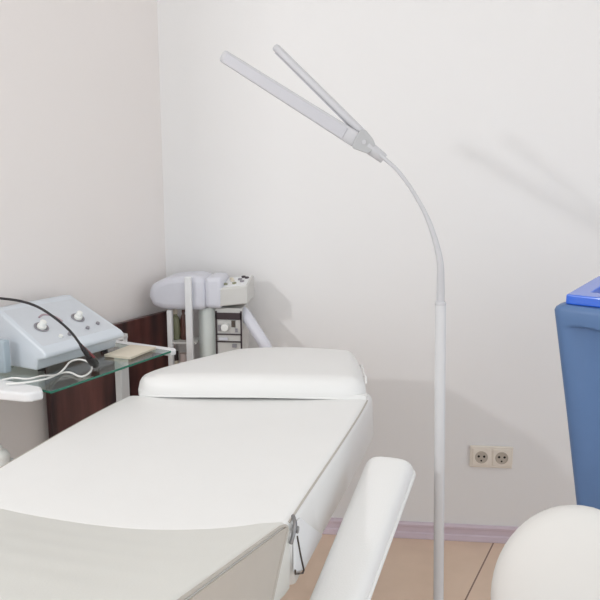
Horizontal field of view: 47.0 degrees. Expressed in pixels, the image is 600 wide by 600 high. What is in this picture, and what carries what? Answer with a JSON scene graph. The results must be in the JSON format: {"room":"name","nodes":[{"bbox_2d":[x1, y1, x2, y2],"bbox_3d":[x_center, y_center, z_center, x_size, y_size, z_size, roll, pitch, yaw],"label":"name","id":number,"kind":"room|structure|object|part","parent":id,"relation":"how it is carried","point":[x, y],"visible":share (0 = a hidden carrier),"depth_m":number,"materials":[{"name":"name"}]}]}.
{"room":"examination room","nodes":[
{"label":"examination room","id":0,"kind":"room"},
{"bbox_2d":[0,0,166,458],"bbox_3d":[-0.996,-0.347,1.569,0.100,2.750,2.000,5,11,28],"label":"wall","id":1,"kind":"structure","parent":0,"point":[82,198],"depth_m":2.07,"materials":[{"name":"paint"}]},
{"bbox_2d":[157,0,599,526],"bbox_3d":[0.778,-0.480,2.337,2.643,2.750,0.100,1,10,6],"label":"wall","id":2,"kind":"structure","parent":0,"point":[489,110],"depth_m":2.36,"materials":[{"name":"paint"}]},
{"bbox_2d":[322,518,517,543],"bbox_3d":[0.753,0.855,2.511,2.480,0.060,0.017,1,10,6],"label":"baseboard","id":3,"kind":"structure","parent":2,"relation":"attached to","point":[405,529],"depth_m":2.53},
{"bbox_2d":[469,445,512,467],"bbox_3d":[0.684,0.562,2.468,0.150,0.081,0.015,1,10,6],"label":"wall socket","id":4,"kind":"object","parent":2,"relation":"attached to","point":[480,455],"visible":1,"depth_m":2.46,"materials":[{"name":"beige plastic"}]},
{"bbox_2d":[280,534,504,599],"bbox_3d":[-0.168,1.276,0.544,4.600,0.100,4.600,1,10,6],"label":"floor","id":5,"kind":"structure","parent":0,"point":[407,572],"depth_m":2.34,"materials":[{"name":"beige tile"}]},
{"bbox_2d":[0,379,42,460],"bbox_3d":[-0.739,0.605,1.705,0.321,0.830,0.159,5,11,28],"label":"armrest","id":6,"kind":"object","parent":5,"relation":"on","point":[17,392],"visible":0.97,"depth_m":1.57,"materials":[{"name":"white plastic"}]},
{"bbox_2d":[0,445,10,466],"bbox_3d":[-0.749,0.376,1.710,0.056,0.067,0.056,1,10,6],"label":"pump bottle","id":7,"kind":"object","parent":6,"relation":"on","point":[5,458],"visible":0.84,"depth_m":1.70,"materials":[{"name":"white plastic"}]},
{"bbox_3d":[-0.748,0.210,1.618,0.321,0.023,0.118,5,11,28],"label":"shelf","id":8,"kind":"part","parent":6,"relation":"part of","materials":[{"name":"white plastic"}]},
{"bbox_2d":[0,333,175,401],"bbox_3d":[-0.575,0.560,1.985,0.303,0.820,0.573,5,11,28],"label":"side table","id":9,"kind":"object","parent":5,"relation":"on","point":[108,365],"visible":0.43,"depth_m":1.81,"materials":[{"name":"clear glass"}]},
{"bbox_2d":[2,359,92,384],"bbox_3d":[-0.606,0.182,1.686,0.098,0.025,0.228,7,12,37],"label":"cable","id":10,"kind":"object","parent":9,"relation":"on","point":[69,362],"visible":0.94,"depth_m":1.66,"materials":[{"name":"white plastic"}]},
{"bbox_2d":[0,297,99,367],"bbox_3d":[-0.654,0.086,1.717,0.316,0.199,0.165,1,10,6],"label":"power cable","id":11,"kind":"object","parent":9,"relation":"on","point":[90,358],"visible":0.98,"depth_m":1.64,"materials":[{"name":"black rubber"}]},
{"bbox_3d":[-0.662,0.054,1.661,0.319,0.118,0.019,3,10,17],"label":"cord","id":12,"kind":"part","parent":11,"relation":"part of","materials":[{"name":"black rubber"}]},
{"bbox_2d":[0,295,123,372],"bbox_3d":[-0.665,0.087,1.863,0.201,0.154,0.331,5,11,28],"label":"control console","id":13,"kind":"object","parent":9,"relation":"on","point":[30,338],"visible":0.95,"depth_m":1.81,"materials":[{"name":"grey plastic"}]},
{"bbox_3d":[-0.671,0.064,1.796,0.027,0.027,0.025,5,11,28],"label":"knob","id":14,"kind":"part","parent":13,"relation":"part of","materials":[{"name":"white plastic"}]},
{"bbox_3d":[-0.647,0.054,1.872,0.138,0.080,0.257,5,11,28],"label":"panel","id":15,"kind":"part","parent":13,"relation":"part of","materials":[{"name":"white plastic"}]},
{"bbox_3d":[-0.613,0.042,1.910,0.026,0.026,0.024,5,11,28],"label":"knob","id":16,"kind":"part","parent":13,"relation":"part of","materials":[{"name":"white plastic"}]},
{"bbox_3d":[-0.605,0.169,1.857,0.297,0.005,0.437,5,11,28],"label":"glass","id":17,"kind":"part","parent":9,"relation":"part of","materials":[{"name":"green"}]},
{"bbox_3d":[-0.506,0.559,2.011,0.024,0.814,0.024,5,11,28],"label":"leg","id":18,"kind":"part","parent":9,"relation":"part of","materials":[{"name":"white metal"}]},
{"bbox_3d":[-0.695,0.157,1.985,0.014,0.014,0.565,5,11,28],"label":"rail","id":19,"kind":"part","parent":9,"relation":"part of","materials":[{"name":"white metal"}]},
{"bbox_3d":[-0.570,0.512,2.292,0.020,0.810,0.020,5,11,28],"label":"leg","id":20,"kind":"part","parent":9,"relation":"part of","materials":[{"name":"white metal"}]},
{"bbox_2d":[104,345,155,358],"bbox_3d":[-0.478,0.146,1.950,0.087,0.006,0.127,4,10,21],"label":"booklet","id":21,"kind":"object","parent":9,"relation":"on","point":[130,351],"visible":1,"depth_m":1.94,"materials":[{"name":"beige paper"}]},
{"bbox_3d":[-0.494,0.140,2.062,0.297,0.016,0.032,5,11,28],"label":"rail","id":22,"kind":"part","parent":9,"relation":"part of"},
{"bbox_2d":[46,309,174,437],"bbox_3d":[-0.597,0.493,2.300,0.024,0.846,0.574,5,11,27],"label":"wood panel","id":23,"kind":"object","parent":5,"relation":"on","point":[66,407],"visible":0.12,"depth_m":2.20,"materials":[{"name":"brown wood"}]},
{"bbox_2d":[0,347,415,599],"bbox_3d":[-0.201,0.599,1.357,0.772,0.957,1.779,3,10,16],"label":"bed","id":24,"kind":"object","parent":5,"relation":"on","point":[225,474],"visible":1,"depth_m":1.28,"materials":[{"name":"white leather"}]},
{"bbox_3d":[-0.419,0.388,0.844,0.616,0.366,0.755,3,10,16],"label":"seat","id":25,"kind":"part","parent":24,"relation":"part of","materials":[{"name":"white leather"}]},
{"bbox_3d":[-0.216,0.362,1.535,0.622,0.142,0.872,3,10,16],"label":"backrest","id":26,"kind":"part","parent":24,"relation":"part of","materials":[{"name":"white leather"}]},
{"bbox_3d":[-0.123,0.370,0.752,0.002,0.284,0.723,3,10,16],"label":"panel","id":27,"kind":"part","parent":24,"relation":"part of","materials":[{"name":"beige plastic"}]},
{"bbox_3d":[-0.001,0.434,1.171,0.003,0.088,0.055,3,10,16],"label":"edge trim","id":28,"kind":"part","parent":24,"relation":"part of","materials":[{"name":"metal"}]},
{"bbox_3d":[0.091,0.482,1.206,0.107,0.175,0.699,3,10,18],"label":"armrest","id":29,"kind":"part","parent":24,"relation":"part of","materials":[{"name":"white leather"}]},
{"bbox_2d":[150,271,271,365],"bbox_3d":[-0.283,0.399,2.414,0.434,0.992,0.200,1,10,6],"label":"machine","id":30,"kind":"object","parent":5,"relation":"on","point":[221,300],"visible":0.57,"depth_m":2.29,"materials":[{"name":"white plastic"}]},
{"bbox_3d":[-0.437,0.419,2.378,0.017,0.784,0.020,1,10,6],"label":"post","id":31,"kind":"part","parent":30,"relation":"part of","materials":[{"name":"white metal"}]},
{"bbox_2d":[174,351,178,363],"bbox_3d":[-0.433,0.237,2.387,0.028,0.120,0.028,1,10,6],"label":"jar","id":32,"kind":"object","parent":30,"relation":"on","point":[176,356],"visible":0.31,"depth_m":2.37,"materials":[{"name":"beige glass"}]},
{"bbox_2d":[173,309,180,339],"bbox_3d":[-0.425,0.082,2.359,0.031,0.105,0.031,1,10,6],"label":"bottle","id":33,"kind":"object","parent":30,"relation":"on","point":[176,320],"visible":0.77,"depth_m":2.35,"materials":[{"name":"green"}]},
{"bbox_2d":[180,310,185,339],"bbox_3d":[-0.397,0.079,2.356,0.023,0.112,0.023,1,10,6],"label":"bottle","id":34,"kind":"object","parent":30,"relation":"on","point":[182,318],"visible":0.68,"depth_m":2.35,"materials":[{"name":"brown glass"}]},
{"bbox_2d":[179,352,186,362],"bbox_3d":[-0.403,0.240,2.384,0.025,0.115,0.025,1,10,6],"label":"jar","id":35,"kind":"object","parent":30,"relation":"on","point":[182,356],"visible":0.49,"depth_m":2.37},
{"bbox_2d":[173,337,198,344],"bbox_3d":[-0.391,0.138,2.365,0.089,0.008,0.090,1,10,6],"label":"shelf","id":36,"kind":"object","parent":30,"relation":"attached to","point":[195,339],"depth_m":2.33,"materials":[{"name":"grey plastic"}]},
{"bbox_3d":[-0.366,0.368,2.332,0.022,0.901,0.016,1,10,6],"label":"post","id":37,"kind":"part","parent":30,"relation":"part of","materials":[{"name":"white metal"}]},
{"bbox_3d":[-0.250,0.091,2.295,0.028,0.028,0.018,1,10,6],"label":"dial knob","id":38,"kind":"part","parent":30,"relation":"part of","materials":[{"name":"white plastic"}]},
{"bbox_3d":[-0.238,0.413,2.359,0.089,0.763,0.006,1,10,6],"label":"dark frame","id":39,"kind":"part","parent":30,"relation":"part of","materials":[{"name":"plastic"}]},
{"bbox_3d":[-0.150,0.098,2.305,0.140,0.144,0.039,8,13,39],"label":"arm","id":40,"kind":"part","parent":30,"relation":"part of","materials":[{"name":"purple plastic"}]},
{"bbox_2d":[220,44,445,599],"bbox_3d":[0.171,0.217,1.650,0.682,1.611,0.284,7,12,35],"label":"floor lamp","id":41,"kind":"object","parent":5,"relation":"on","point":[351,132],"visible":1,"depth_m":1.54,"materials":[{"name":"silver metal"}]},
{"bbox_2d":[491,505,599,599],"bbox_3d":[0.464,0.760,1.081,0.532,0.732,0.530,1,10,6],"label":"stool","id":42,"kind":"object","parent":5,"relation":"on","point":[554,554],"visible":1,"depth_m":1.19,"materials":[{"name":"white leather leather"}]},
{"bbox_2d":[554,276,599,509],"bbox_3d":[0.868,0.483,1.775,0.393,1.044,0.284,8,13,40],"label":"waste bin","id":43,"kind":"object","parent":5,"relation":"on","point":[577,318],"visible":0.8,"depth_m":1.73,"materials":[{"name":"blue plastic"}]},
{"bbox_3d":[0.868,-0.009,1.690,0.345,0.047,0.235,8,13,40],"label":"lid","id":44,"kind":"part","parent":43,"relation":"part of","materials":[{"name":"blue plastic"}]}
]}

